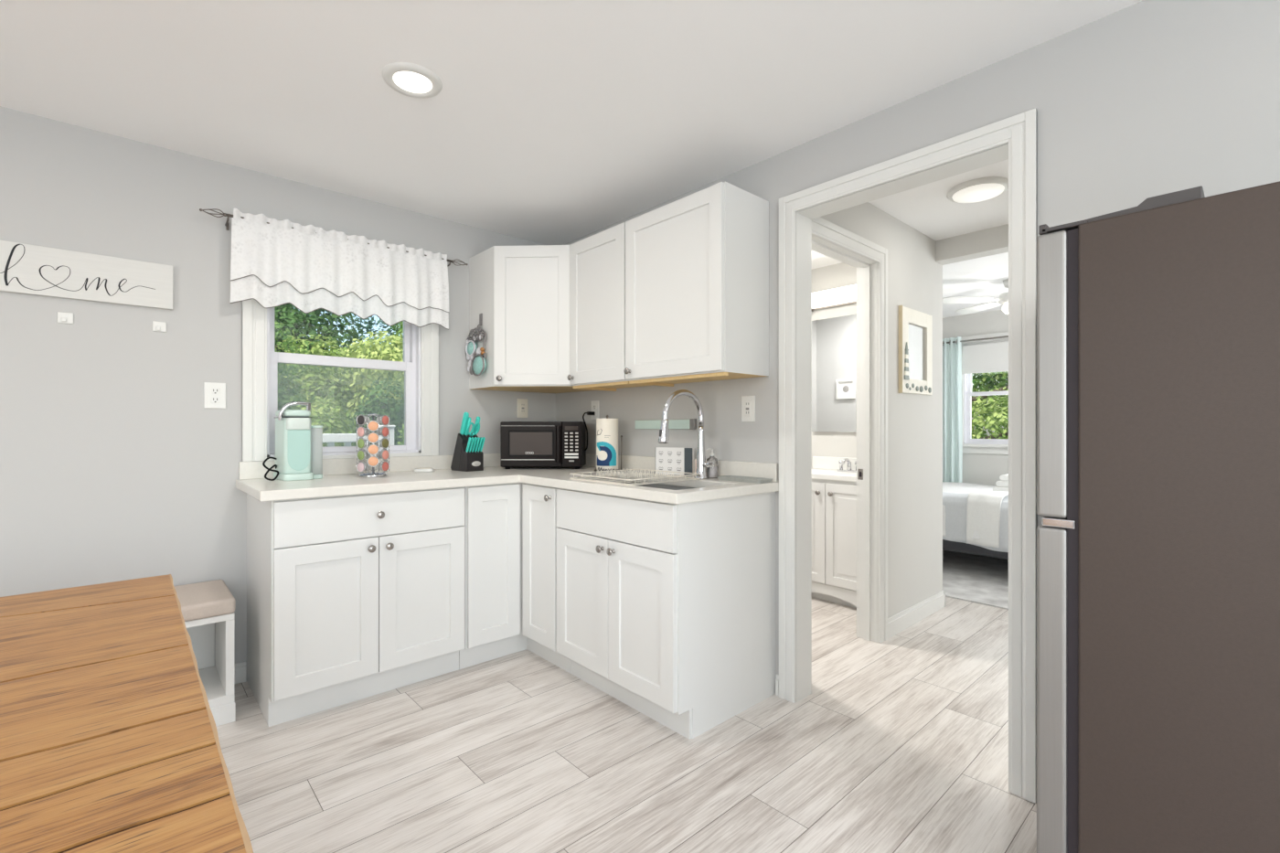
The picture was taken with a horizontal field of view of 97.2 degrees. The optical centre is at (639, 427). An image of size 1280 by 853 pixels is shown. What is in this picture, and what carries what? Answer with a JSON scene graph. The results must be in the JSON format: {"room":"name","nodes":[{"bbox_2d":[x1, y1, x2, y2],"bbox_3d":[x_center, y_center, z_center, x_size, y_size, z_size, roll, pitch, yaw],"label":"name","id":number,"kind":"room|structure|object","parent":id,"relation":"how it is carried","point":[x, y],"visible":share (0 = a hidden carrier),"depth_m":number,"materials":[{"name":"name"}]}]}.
{"room":"kitchen","nodes":[
{"label":"kitchen","id":0,"kind":"room"},
{"bbox_2d":[0,106,555,665],"bbox_3d":[-0.714,-0.015,3.705,9.190,2.365,0.140,0,0,-42],"label":"wall","id":1,"kind":"structure","parent":0,"point":[114,466],"depth_m":2.37,"materials":[{"name":"paint"}]},
{"bbox_2d":[57,311,73,323],"bbox_3d":[-2.249,-0.430,2.208,0.044,0.043,0.014,0,0,-42],"label":"hook","id":2,"kind":"object","parent":1,"relation":"attached to","point":[62,317],"visible":1,"depth_m":2.21,"materials":[{"name":"white plastic"}]},
{"bbox_2d":[0,240,172,309],"bbox_3d":[-2.233,-0.602,2.218,0.612,0.187,0.021,0,0,-42],"label":"wall sign","id":3,"kind":"object","parent":1,"relation":"attached to","point":[26,269],"visible":1,"depth_m":2.23,"materials":[{"name":"white wood"}]},
{"bbox_2d":[152,320,166,331],"bbox_3d":[-2.041,-0.430,2.397,0.044,0.043,0.014,0,0,-42],"label":"hook","id":4,"kind":"object","parent":1,"relation":"attached to","point":[158,326],"visible":1,"depth_m":2.40,"materials":[{"name":"white plastic"}]},
{"bbox_2d":[203,382,225,408],"bbox_3d":[-1.902,-0.145,2.526,0.079,0.116,0.008,0,0,-42],"label":"wall outlet","id":5,"kind":"object","parent":1,"relation":"attached to","point":[214,392],"visible":1,"depth_m":2.52,"materials":[{"name":"white plastic"}]},
{"bbox_2d":[210,387,220,394],"bbox_3d":[-1.900,-0.165,2.525,0.034,0.028,0.003,0,0,-42],"label":"socket","id":6,"kind":"object","parent":5,"relation":"attached to","point":[213,390],"depth_m":2.52,"materials":[{"name":"white plastic"}]},
{"bbox_2d":[210,396,220,403],"bbox_3d":[-1.900,-0.125,2.525,0.034,0.028,0.003,0,0,-42],"label":"socket","id":7,"kind":"object","parent":5,"relation":"attached to","point":[213,400],"depth_m":2.52,"materials":[{"name":"white plastic"}]},
{"bbox_2d":[234,661,246,683],"bbox_3d":[-2.889,1.123,1.629,2.898,0.090,0.014,0,0,-42],"label":"baseboard","id":8,"kind":"structure","parent":1,"relation":"attached to","point":[240,668],"depth_m":2.58,"materials":[{"name":"paint"}]},
{"bbox_2d":[199,208,468,266],"bbox_3d":[-1.466,-0.926,2.860,1.220,0.058,0.101,0,0,-42],"label":"curtain rod","id":9,"kind":"object","parent":1,"relation":"attached to","point":[228,216],"visible":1,"depth_m":2.50,"materials":[{"name":"grey metal"}]},
{"bbox_2d":[230,207,449,330],"bbox_3d":[-1.437,-0.750,2.819,0.993,0.442,0.044,0,0,-42],"label":"valance","id":10,"kind":"object","parent":9,"relation":"hanging from","point":[309,268],"visible":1,"depth_m":2.76,"materials":[{"name":"white fabric"}]},
{"bbox_2d":[242,298,438,461],"bbox_3d":[-1.533,-0.396,2.949,0.917,1.104,0.160,0,0,-42],"label":"window","id":11,"kind":"structure","parent":1,"relation":"in","point":[420,365],"depth_m":2.86,"materials":[{"name":"paint"}]},
{"bbox_2d":[517,398,527,417],"bbox_3d":[-0.744,-0.124,3.576,0.075,0.120,0.010,0,0,-42],"label":"wall outlet","id":12,"kind":"object","parent":1,"relation":"attached to","point":[522,403],"visible":1,"depth_m":3.57,"materials":[{"name":"beige plastic"}]},
{"bbox_2d":[520,403,524,413],"bbox_3d":[-0.742,-0.124,3.574,0.034,0.068,0.003,0,0,-42],"label":"socket","id":13,"kind":"object","parent":12,"relation":"attached to","point":[522,405],"depth_m":3.57,"materials":[{"name":"beige plastic"}]},
{"bbox_2d":[469,245,593,393],"bbox_3d":[-0.583,-0.617,3.311,0.623,0.775,0.618,0,0,-42],"label":"upper cabinet","id":14,"kind":"object","parent":1,"relation":"attached to","point":[521,293],"visible":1,"depth_m":3.09,"materials":[{"name":"paint"}]},
{"bbox_2d":[465,313,486,376],"bbox_3d":[-0.941,-0.471,3.234,0.038,0.361,0.266,0,0,-41],"label":"ornament","id":15,"kind":"object","parent":14,"relation":"hanging from","point":[474,353],"visible":1,"depth_m":3.21,"materials":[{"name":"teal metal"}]},
{"bbox_2d":[0,0,1142,317],"bbox_3d":[1.270,-1.272,1.629,9.340,0.150,5.880,0,0,-42],"label":"ceiling","id":16,"kind":"structure","parent":0,"point":[549,122],"depth_m":1.95,"materials":[{"name":"paint"}]},
{"bbox_2d":[382,62,442,98],"bbox_3d":[-0.782,-1.191,1.942,0.194,0.012,0.194,0,0,-42],"label":"recessed light","id":17,"kind":"object","parent":16,"relation":"in","point":[410,80],"visible":1,"depth_m":1.93,"materials":[{"name":"paint"}]},
{"bbox_2d":[942,278,1008,314],"bbox_3d":[3.050,-1.059,4.558,1.088,0.274,1.079,0,0,-42],"label":"ceiling fan","id":18,"kind":"object","parent":16,"relation":"hanging from","point":[1003,299],"visible":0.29,"depth_m":4.59,"materials":[{"name":"white plastic"}]},
{"bbox_2d":[946,176,1008,202],"bbox_3d":[1.689,-1.178,2.819,0.276,0.036,0.276,0,0,-42],"label":"recessed light","id":19,"kind":"object","parent":16,"relation":"in","point":[982,188],"visible":0.98,"depth_m":2.77,"materials":[{"name":"paint"}]},
{"bbox_2d":[216,597,1036,852],"bbox_3d":[1.266,1.208,1.626,9.050,0.080,5.600,0,0,-42],"label":"floor","id":20,"kind":"structure","parent":0,"point":[899,743],"depth_m":1.96,"materials":[{"name":"grey wood"}]},
{"bbox_2d":[0,574,253,852],"bbox_3d":[-1.289,0.793,0.451,1.486,0.750,1.791,0,0,-42],"label":"dining table","id":21,"kind":"object","parent":20,"relation":"on","point":[110,742],"visible":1,"depth_m":0.78,"materials":[{"name":"brown wood"}]},
{"bbox_2d":[173,579,235,726],"bbox_3d":[-2.047,0.922,2.108,0.834,0.492,0.395,0,0,-42],"label":"storage bench","id":22,"kind":"object","parent":20,"relation":"on","point":[208,608],"visible":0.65,"depth_m":2.25,"materials":[{"name":"white laminate"}]},
{"bbox_2d":[173,579,235,621],"bbox_3d":[-2.047,0.707,2.108,0.834,0.062,0.395,0,0,-42],"label":"seat cushion","id":23,"kind":"object","parent":22,"relation":"on","point":[212,601],"depth_m":2.23,"materials":[{"name":"beige fabric"}]},
{"bbox_2d":[246,486,464,726],"bbox_3d":[-1.308,0.722,2.626,0.779,0.892,0.658,0,0,-42],"label":"base cabinet","id":24,"kind":"object","parent":20,"relation":"on","point":[351,598],"visible":0.98,"depth_m":2.37,"materials":[{"name":"paint"}]},
{"bbox_2d":[458,482,570,672],"bbox_3d":[-0.583,0.722,3.091,0.918,0.892,0.943,0,0,-42],"label":"base cabinet","id":25,"kind":"object","parent":20,"relation":"on","point":[510,529],"visible":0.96,"depth_m":2.76,"materials":[{"name":"paint"}]},
{"bbox_2d":[235,453,778,504],"bbox_3d":[-0.618,0.215,2.519,1.742,0.119,1.744,0,0,-42],"label":"countertop","id":26,"kind":"structure","parent":25,"relation":"on","point":[340,476],"depth_m":2.59,"materials":[{"name":"stone"}]},
{"bbox_2d":[262,401,322,480],"bbox_3d":[-1.605,0.058,2.601,0.205,0.356,0.229,0,0,44],"label":"coffee maker","id":27,"kind":"object","parent":26,"relation":"on","point":[298,442],"visible":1,"depth_m":2.55,"materials":[{"name":"green plastic"}]},
{"bbox_2d":[356,413,389,477],"bbox_3d":[-1.302,0.083,2.753,0.145,0.306,0.145,0,0,20],"label":"pod carousel","id":28,"kind":"object","parent":26,"relation":"on","point":[373,474],"visible":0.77,"depth_m":2.71,"materials":[{"name":"silver metal"}]},
{"bbox_2d":[356,461,370,472],"bbox_3d":[-1.321,0.187,2.702,0.052,0.052,0.041,0,0,21],"label":"pod","id":29,"kind":"object","parent":28,"relation":"in","point":[360,466],"visible":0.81,"depth_m":2.69,"materials":[{"name":"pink plastic"}]},
{"bbox_2d":[356,449,370,460],"bbox_3d":[-1.321,0.131,2.702,0.052,0.052,0.041,0,0,21],"label":"pod","id":30,"kind":"object","parent":28,"relation":"in","point":[360,454],"visible":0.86,"depth_m":2.69,"materials":[{"name":"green plastic"}]},
{"bbox_2d":[356,437,370,448],"bbox_3d":[-1.321,0.075,2.702,0.052,0.052,0.041,0,0,21],"label":"pod","id":31,"kind":"object","parent":28,"relation":"in","point":[360,442],"visible":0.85,"depth_m":2.69,"materials":[{"name":"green plastic"}]},
{"bbox_2d":[356,426,370,437],"bbox_3d":[-1.321,0.019,2.702,0.052,0.052,0.041,0,0,21],"label":"pod","id":32,"kind":"object","parent":28,"relation":"in","point":[360,432],"visible":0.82,"depth_m":2.69,"materials":[{"name":"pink plastic"}]},
{"bbox_2d":[356,415,370,425],"bbox_3d":[-1.321,-0.037,2.702,0.052,0.052,0.041,0,0,21],"label":"pod","id":33,"kind":"object","parent":28,"relation":"in","point":[360,420],"visible":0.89,"depth_m":2.69,"materials":[{"name":"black plastic"}]},
{"bbox_2d":[367,456,378,466],"bbox_3d":[-1.279,0.159,2.704,0.052,0.052,0.041,0,0,-25],"label":"pod","id":34,"kind":"object","parent":28,"relation":"in","point":[373,461],"visible":1,"depth_m":2.69,"materials":[{"name":"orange plastic"}]},
{"bbox_2d":[367,444,378,455],"bbox_3d":[-1.279,0.103,2.704,0.052,0.052,0.041,0,0,-25],"label":"pod","id":35,"kind":"object","parent":28,"relation":"in","point":[373,449],"visible":1,"depth_m":2.69,"materials":[{"name":"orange plastic"}]},
{"bbox_2d":[367,432,378,442],"bbox_3d":[-1.279,0.047,2.704,0.052,0.052,0.041,0,0,-25],"label":"pod","id":36,"kind":"object","parent":28,"relation":"in","point":[372,437],"visible":1,"depth_m":2.69,"materials":[{"name":"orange plastic"}]},
{"bbox_2d":[367,420,378,431],"bbox_3d":[-1.279,-0.009,2.704,0.052,0.052,0.041,0,0,-25],"label":"pod","id":37,"kind":"object","parent":28,"relation":"in","point":[373,425],"visible":1,"depth_m":2.69,"materials":[{"name":"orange plastic"}]},
{"bbox_2d":[376,461,389,471],"bbox_3d":[-1.250,0.187,2.736,0.041,0.052,0.052,0,0,19],"label":"pod","id":38,"kind":"object","parent":28,"relation":"in","point":[385,465],"visible":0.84,"depth_m":2.73,"materials":[{"name":"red plastic"}]},
{"bbox_2d":[376,449,389,459],"bbox_3d":[-1.250,0.131,2.736,0.041,0.052,0.052,0,0,19],"label":"pod","id":39,"kind":"object","parent":28,"relation":"in","point":[385,453],"visible":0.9,"depth_m":2.73,"materials":[{"name":"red plastic"}]},
{"bbox_2d":[376,438,389,448],"bbox_3d":[-1.250,0.075,2.736,0.041,0.052,0.052,0,0,19],"label":"pod","id":40,"kind":"object","parent":28,"relation":"in","point":[384,442],"visible":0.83,"depth_m":2.73,"materials":[{"name":"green plastic"}]},
{"bbox_2d":[376,426,389,437],"bbox_3d":[-1.250,0.019,2.736,0.041,0.052,0.052,0,0,19],"label":"pod","id":41,"kind":"object","parent":28,"relation":"in","point":[385,431],"visible":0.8,"depth_m":2.73,"materials":[{"name":"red plastic"}]},
{"bbox_2d":[376,415,389,425],"bbox_3d":[-1.250,-0.037,2.736,0.041,0.052,0.052,0,0,19],"label":"pod","id":42,"kind":"object","parent":28,"relation":"in","point":[385,421],"visible":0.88,"depth_m":2.73,"materials":[{"name":"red plastic"}]},
{"bbox_2d":[414,467,434,472],"bbox_3d":[-1.157,0.226,3.026,0.100,0.021,0.070,0,0,-12],"label":"puck","id":43,"kind":"object","parent":26,"relation":"on","point":[428,469],"visible":1,"depth_m":3.00,"materials":[{"name":"white plastic"}]},
{"bbox_2d":[450,433,483,471],"bbox_3d":[-0.956,0.132,3.123,0.153,0.207,0.110,0,0,40],"label":"knife block","id":44,"kind":"object","parent":26,"relation":"on","point":[463,461],"visible":0.94,"depth_m":3.08,"materials":[{"name":"black wood"}]},
{"bbox_2d":[459,411,469,436],"bbox_3d":[-0.971,0.022,3.089,0.099,0.219,0.024,0,0,40],"label":"kitchen knife","id":45,"kind":"object","parent":44,"relation":"in","point":[465,416],"visible":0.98,"depth_m":3.07,"materials":[{"name":"teal plastic"}]},
{"bbox_2d":[466,422,479,437],"bbox_3d":[-0.929,0.048,3.108,0.082,0.159,0.075,0,0,7],"label":"scissors","id":46,"kind":"object","parent":44,"relation":"in","point":[470,433],"visible":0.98,"depth_m":3.10,"materials":[{"name":"teal plastic"}]},
{"bbox_2d":[474,416,479,436],"bbox_3d":[-0.919,0.031,3.144,0.086,0.190,0.020,0,0,40],"label":"kitchen knife","id":47,"kind":"object","parent":44,"relation":"in","point":[477,420],"visible":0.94,"depth_m":3.12,"materials":[{"name":"teal plastic"}]},
{"bbox_2d":[500,411,594,469],"bbox_3d":[-0.534,0.069,3.323,0.518,0.334,0.279,0,0,0],"label":"microwave","id":48,"kind":"object","parent":26,"relation":"on","point":[522,443],"visible":1,"depth_m":3.20,"materials":[{"name":"black plastic"}]},
{"bbox_2d":[593,415,622,471],"bbox_3d":[-0.175,0.082,3.099,0.158,0.309,0.155,0,0,-3],"label":"towel holder","id":49,"kind":"object","parent":26,"relation":"on","point":[607,416],"visible":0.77,"depth_m":3.10,"materials":[{"name":"grey metal"}]},
{"bbox_2d":[596,418,618,469],"bbox_3d":[-0.181,0.088,3.101,0.123,0.278,0.122,0,0,-42],"label":"paper towel roll","id":50,"kind":"object","parent":49,"relation":"in","point":[606,429],"visible":1,"depth_m":3.05,"materials":[{"name":"white paper"}]},
{"bbox_2d":[597,441,616,466],"bbox_3d":[-0.184,0.140,3.056,0.107,0.132,0.031,0,0,4],"label":"print","id":51,"kind":"object","parent":50,"relation":"attached to","point":[606,451],"depth_m":3.05,"materials":[{"name":"teal paper"}]},
{"bbox_2d":[569,468,699,485],"bbox_3d":[-0.026,0.217,2.594,0.438,0.037,0.435,0,0,-42],"label":"dish rack","id":52,"kind":"object","parent":26,"relation":"on","point":[607,475],"visible":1,"depth_m":2.55,"materials":[{"name":"metal"}]},
{"bbox_2d":[616,481,690,490],"bbox_3d":[0.050,0.362,2.517,0.385,0.173,0.685,0,0,-42],"label":"sink","id":53,"kind":"object","parent":26,"relation":"in","point":[672,487],"visible":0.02,"depth_m":2.73,"materials":[{"name":"metal"}]},
{"bbox_2d":[655,447,694,475],"bbox_3d":[0.175,0.168,2.862,0.216,0.136,0.024,0,0,34],"label":"box","id":54,"kind":"object","parent":26,"relation":"on","point":[673,459],"visible":0.95,"depth_m":2.85,"materials":[{"name":"cardboard"}]},
{"bbox_2d":[658,389,714,479],"bbox_3d":[0.215,0.031,2.522,0.299,0.409,0.115,0,0,-42],"label":"kitchen faucet","id":55,"kind":"object","parent":26,"relation":"on","point":[663,438],"visible":1,"depth_m":2.59,"materials":[{"name":"silver metal"}]},
{"bbox_2d":[705,448,717,478],"bbox_3d":[0.342,0.166,2.671,0.056,0.140,0.056,0,0,10],"label":"soap dispenser","id":56,"kind":"object","parent":26,"relation":"on","point":[710,472],"visible":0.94,"depth_m":2.66,"materials":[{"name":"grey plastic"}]},
{"bbox_2d":[716,475,772,483],"bbox_3d":[0.463,0.228,2.504,0.103,0.016,0.243,0,0,-42],"label":"tray","id":57,"kind":"object","parent":26,"relation":"on","point":[737,478],"visible":1,"depth_m":2.48,"materials":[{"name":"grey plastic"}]},
{"bbox_2d":[556,481,775,739],"bbox_3d":[0.090,0.722,2.542,0.658,0.892,0.771,0,0,-42],"label":"base cabinet","id":58,"kind":"object","parent":20,"relation":"on","point":[666,610],"visible":0.98,"depth_m":2.27,"materials":[{"name":"paint"}]},
{"bbox_2d":[811,456,856,607],"bbox_3d":[1.366,0.691,3.862,0.434,0.955,0.644,0,0,-42],"label":"bathroom vanity","id":59,"kind":"object","parent":20,"relation":"on","point":[834,493],"visible":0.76,"depth_m":3.70,"materials":[{"name":"paint"}]},
{"bbox_2d":[811,469,856,481],"bbox_3d":[1.375,0.326,3.871,0.408,0.039,0.644,0,0,-42],"label":"basin","id":60,"kind":"object","parent":59,"relation":"in","point":[817,474],"depth_m":3.74,"materials":[{"name":"white ceramic"}]},
{"bbox_2d":[836,458,856,472],"bbox_3d":[1.434,0.258,3.911,0.122,0.096,0.160,0,0,-42],"label":"bathroom faucet","id":61,"kind":"object","parent":59,"relation":"on","point":[841,463],"visible":0.84,"depth_m":3.92,"materials":[{"name":"silver metal"}]},
{"bbox_2d":[942,549,1008,609],"bbox_3d":[3.030,1.163,4.541,2.220,0.010,2.950,0,0,-42],"label":"area rug","id":62,"kind":"object","parent":20,"relation":"on","point":[977,579],"visible":0.11,"depth_m":4.33,"materials":[{"name":"grey carpet"}]},
{"bbox_2d":[942,481,1008,559],"bbox_3d":[3.261,0.847,4.729,1.530,0.620,2.230,0,0,-42],"label":"bed","id":63,"kind":"object","parent":62,"relation":"on","point":[954,495],"visible":0.16,"depth_m":4.48,"materials":[{"name":"grey fabric"}]},
{"bbox_2d":[942,481,994,539],"bbox_3d":[3.265,0.723,4.728,1.525,0.325,2.222,0,0,-42],"label":"duvet","id":64,"kind":"object","parent":63,"relation":"on","point":[954,495],"depth_m":4.51,"materials":[{"name":"white fabric"}]},
{"bbox_2d":[966,490,1008,547],"bbox_3d":[2.755,0.704,4.441,0.407,0.397,0.231,0,0,-42],"label":"throw blanket","id":65,"kind":"object","parent":63,"relation":"on","point":[983,508],"visible":0.94,"depth_m":4.32,"materials":[{"name":"white fabric"}]},
{"bbox_2d":[992,486,1008,491],"bbox_3d":[3.199,0.522,4.742,0.280,0.048,0.340,0,0,-42],"label":"folded towel","id":66,"kind":"object","parent":63,"relation":"on","point":[996,488],"visible":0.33,"depth_m":4.73,"materials":[{"name":"white fabric"}]},
{"bbox_2d":[995,480,1008,487],"bbox_3d":[3.199,0.472,4.742,0.240,0.048,0.300,0,0,-42],"label":"folded towel","id":67,"kind":"object","parent":66,"relation":"on","point":[1004,484],"visible":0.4,"depth_m":4.74,"materials":[{"name":"white fabric"}]},
{"bbox_2d":[999,473,1008,480],"bbox_3d":[3.199,0.422,4.742,0.200,0.048,0.260,0,0,-42],"label":"folded towel","id":68,"kind":"object","parent":67,"relation":"on","point":[1004,477],"visible":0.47,"depth_m":4.75,"materials":[{"name":"white fabric"}]},
{"bbox_2d":[1036,181,1279,852],"bbox_3d":[1.329,0.355,1.185,0.589,1.626,0.702,0,0,-42],"label":"refrigerator","id":69,"kind":"object","parent":20,"relation":"on","point":[1158,318],"visible":1,"depth_m":1.10,"materials":[{"name":"metal"}]},
{"bbox_2d":[815,202,935,618],"bbox_3d":[1.258,-0.015,3.116,1.600,2.365,0.120,0,0,-42],"label":"wall","id":70,"kind":"structure","parent":0,"point":[911,252],"depth_m":3.32,"materials":[{"name":"white paint"}]},
{"bbox_2d":[811,216,887,642],"bbox_3d":[0.997,0.091,2.868,0.881,2.153,0.138,0,0,-42],"label":"door frame","id":71,"kind":"structure","parent":70,"relation":"attached to","point":[867,269],"depth_m":3.09,"materials":[{"name":"paint"}]},
{"bbox_2d":[857,469,863,479],"bbox_3d":[1.226,0.258,3.138,0.003,0.060,0.028,0,0,-42],"label":"strike plate","id":72,"kind":"object","parent":70,"relation":"attached to","point":[859,471],"visible":1,"depth_m":3.14,"materials":[{"name":"silver metal"}]},
{"bbox_2d":[898,305,932,394],"bbox_3d":[1.659,-0.452,3.377,0.439,0.502,0.031,0,0,-42],"label":"mirror","id":73,"kind":"object","parent":70,"relation":"attached to","point":[915,327],"visible":1,"depth_m":3.37,"materials":[{"name":"beige paint"}]},
{"bbox_2d":[887,590,945,639],"bbox_3d":[1.427,1.115,3.686,0.851,0.105,0.764,0,0,-42],"label":"baseboard","id":74,"kind":"structure","parent":70,"relation":"attached to","point":[898,623],"depth_m":3.37,"materials":[{"name":"paint"}]},
{"bbox_2d":[811,224,1008,594],"bbox_3d":[1.683,-0.015,3.928,0.120,2.365,2.750,0,0,-42],"label":"wall partition","id":75,"kind":"structure","parent":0,"point":[994,240],"depth_m":3.66,"materials":[{"name":"white paint"}]},
{"bbox_2d":[811,313,856,432],"bbox_3d":[1.508,-0.387,4.011,0.025,0.834,0.624,0,0,-42],"label":"mirror","id":76,"kind":"object","parent":75,"relation":"attached to","point":[834,339],"visible":0.48,"depth_m":4.10,"materials":[{"name":"white mirror"}]},
{"bbox_2d":[811,284,856,311],"bbox_3d":[1.494,-0.947,3.986,0.079,0.140,0.680,0,0,-42],"label":"vanity light","id":77,"kind":"object","parent":75,"relation":"attached to","point":[845,295],"visible":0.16,"depth_m":4.06,"materials":[{"name":"white glass"}]},
{"bbox_2d":[555,0,1279,678],"bbox_3d":[1.366,-0.015,1.716,0.120,2.365,5.600,0,0,-42],"label":"wall","id":78,"kind":"structure","parent":0,"point":[1136,102],"depth_m":1.68,"materials":[{"name":"paint"}]},
{"bbox_2d":[591,400,598,419],"bbox_3d":[-0.274,-0.107,3.429,0.008,0.116,0.075,0,0,-42],"label":"wall outlet","id":79,"kind":"object","parent":78,"relation":"attached to","point":[594,403],"visible":0.94,"depth_m":3.42,"materials":[{"name":"white plastic"}]},
{"bbox_2d":[567,222,650,391],"bbox_3d":[-0.124,-0.609,3.006,0.354,0.790,0.467,0,0,-42],"label":"upper cabinet","id":80,"kind":"object","parent":78,"relation":"attached to","point":[597,261],"visible":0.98,"depth_m":2.90,"materials":[{"name":"paint"}]},
{"bbox_2d":[635,418,696,429],"bbox_3d":[0.127,-0.018,2.977,0.022,0.052,0.448,0,0,-42],"label":"wall bar","id":81,"kind":"object","parent":78,"relation":"attached to","point":[691,424],"visible":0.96,"depth_m":2.93,"materials":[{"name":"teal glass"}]},
{"bbox_2d":[624,181,768,386],"bbox_3d":[0.238,-0.609,2.607,0.354,0.790,0.605,0,0,-42],"label":"upper cabinet","id":82,"kind":"object","parent":78,"relation":"attached to","point":[697,264],"visible":1,"depth_m":2.44,"materials":[{"name":"paint"}]},
{"bbox_2d":[741,395,755,421],"bbox_3d":[0.494,-0.087,2.581,0.010,0.118,0.074,0,0,-42],"label":"wall outlet","id":83,"kind":"object","parent":78,"relation":"attached to","point":[748,402],"visible":1,"depth_m":2.58,"materials":[{"name":"white plastic"}]},
{"bbox_2d":[744,401,750,415],"bbox_3d":[0.492,-0.087,2.579,0.003,0.068,0.034,0,0,-42],"label":"socket","id":84,"kind":"object","parent":83,"relation":"attached to","point":[747,404],"depth_m":2.58,"materials":[{"name":"white plastic"}]},
{"bbox_2d":[775,673,778,696],"bbox_3d":[1.896,1.123,1.033,0.014,0.090,3.875,0,0,-42],"label":"baseboard","id":85,"kind":"structure","parent":78,"relation":"attached to","point":[777,676],"depth_m":2.46,"materials":[{"name":"paint"}]},
{"bbox_2d":[778,107,1036,803],"bbox_3d":[0.966,0.087,2.145,0.138,2.162,0.936,0,0,-42],"label":"door frame","id":86,"kind":"structure","parent":78,"relation":"attached to","point":[1018,131],"depth_m":1.96,"materials":[{"name":"paint"}]},
{"bbox_2d":[942,309,1008,486],"bbox_3d":[4.623,-0.015,4.764,0.140,2.365,5.740,0,0,-42],"label":"wall","id":87,"kind":"structure","parent":0,"point":[986,469],"depth_m":5.86,"materials":[{"name":"white paint"}]},
{"bbox_2d":[942,335,1008,343],"bbox_3d":[3.798,-0.907,5.491,0.105,0.032,1.725,0,0,-42],"label":"curtain rod","id":88,"kind":"object","parent":87,"relation":"attached to","point":[1004,336],"visible":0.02,"depth_m":5.77,"materials":[{"name":"silver metal"}]},
{"bbox_2d":[942,336,962,482],"bbox_3d":[3.300,0.093,5.986,0.064,2.100,0.212,0,0,-42],"label":"curtain","id":89,"kind":"object","parent":88,"relation":"hanging from","point":[952,352],"visible":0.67,"depth_m":5.97,"materials":[{"name":"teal fabric"}]},
{"bbox_2d":[961,331,1008,454],"bbox_3d":[3.874,-0.347,5.557,0.185,1.230,1.440,0,0,-42],"label":"window","id":90,"kind":"structure","parent":87,"relation":"in","point":[989,446],"depth_m":5.91,"materials":[{"name":"paint"}]},
{"bbox_2d":[962,339,1008,373],"bbox_3d":[3.815,-0.728,5.503,0.036,0.321,1.200,0,0,-42],"label":"roller blind","id":91,"kind":"object","parent":90,"relation":"attached to","point":[986,357],"visible":0.35,"depth_m":5.78,"materials":[{"name":"white fabric"}]},
{"label":"outside","id":92,"kind":"structure","parent":0,"visible":0},
{"bbox_3d":[-12.016,1.643,23.829,70.000,0.050,44.860,0,0,-42],"label":"ground","id":93,"kind":"structure","parent":92,"visible":0},
{"bbox_2d":[274,320,319,410],"bbox_3d":[-7.449,-0.241,9.914,3.373,3.729,2.374,0,0,-27],"label":"tree","id":94,"kind":"object","parent":93,"relation":"on","point":[291,397],"visible":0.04,"depth_m":10.64,"materials":[{"name":"green plant"}]},
{"bbox_2d":[274,303,364,386],"bbox_3d":[-10.917,-1.280,16.119,5.440,5.800,3.472,0,0,-42],"label":"tree","id":95,"kind":"object","parent":93,"relation":"on","point":[293,321],"visible":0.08,"depth_m":16.30,"materials":[{"name":"green plant"}]},
{"bbox_2d":[296,395,356,446],"bbox_3d":[-4.523,0.583,7.805,1.802,2.092,1.713,0,0,6],"label":"shrub","id":96,"kind":"object","parent":93,"relation":"on","point":[333,421],"visible":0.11,"depth_m":7.76,"materials":[{"name":"green plant"}]},
{"bbox_2d":[275,330,404,426],"bbox_3d":[-6.539,-0.380,13.746,4.047,4.016,3.306,0,0,-18],"label":"tree","id":97,"kind":"object","parent":93,"relation":"on","point":[317,382],"visible":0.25,"depth_m":12.65,"materials":[{"name":"green plant"}]},
{"bbox_2d":[278,304,403,394],"bbox_3d":[-12.790,-2.993,21.940,11.303,9.226,3.573,0,0,-42],"label":"tree","id":98,"kind":"object","parent":93,"relation":"on","point":[368,327],"visible":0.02,"depth_m":23.49,"materials":[{"name":"green plant"}]},
{"bbox_2d":[348,377,404,445],"bbox_3d":[-4.249,0.244,10.600,2.207,2.767,1.567,0,0,14],"label":"shrub","id":99,"kind":"object","parent":93,"relation":"on","point":[378,406],"visible":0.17,"depth_m":10.38,"materials":[{"name":"green plant"}]},
{"bbox_2d":[381,320,403,382],"bbox_3d":[-5.561,-1.254,17.612,4.841,5.767,3.390,0,0,-35],"label":"tree","id":100,"kind":"object","parent":93,"relation":"on","point":[400,331],"visible":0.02,"depth_m":16.07,"materials":[{"name":"green plant"}]},
{"bbox_2d":[397,424,404,445],"bbox_3d":[-2.789,0.656,7.751,2.145,1.947,1.465,0,0,-42],"label":"shrub","id":101,"kind":"object","parent":93,"relation":"on","point":[401,432],"visible":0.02,"depth_m":7.67,"materials":[{"name":"green plant"}]},
{"bbox_2d":[970,371,1008,438],"bbox_3d":[5.888,-0.559,10.715,4.154,4.385,3.160,0,0,34],"label":"tree","id":102,"kind":"object","parent":93,"relation":"on","point":[998,432],"visible":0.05,"depth_m":9.93,"materials":[{"name":"green plant"}]},
{"bbox_3d":[-2.435,1.443,3.586,5.400,0.350,1.955,0,0,-42],"label":"deck","id":103,"kind":"object","parent":93,"relation":"on","visible":0},
{"bbox_2d":[322,425,395,446],"bbox_3d":[-3.322,0.623,3.270,3.660,1.290,0.120,0,0,-42],"label":"deck railing","id":104,"kind":"object","parent":103,"relation":"on","point":[330,439],"visible":0.16,"depth_m":4.23,"materials":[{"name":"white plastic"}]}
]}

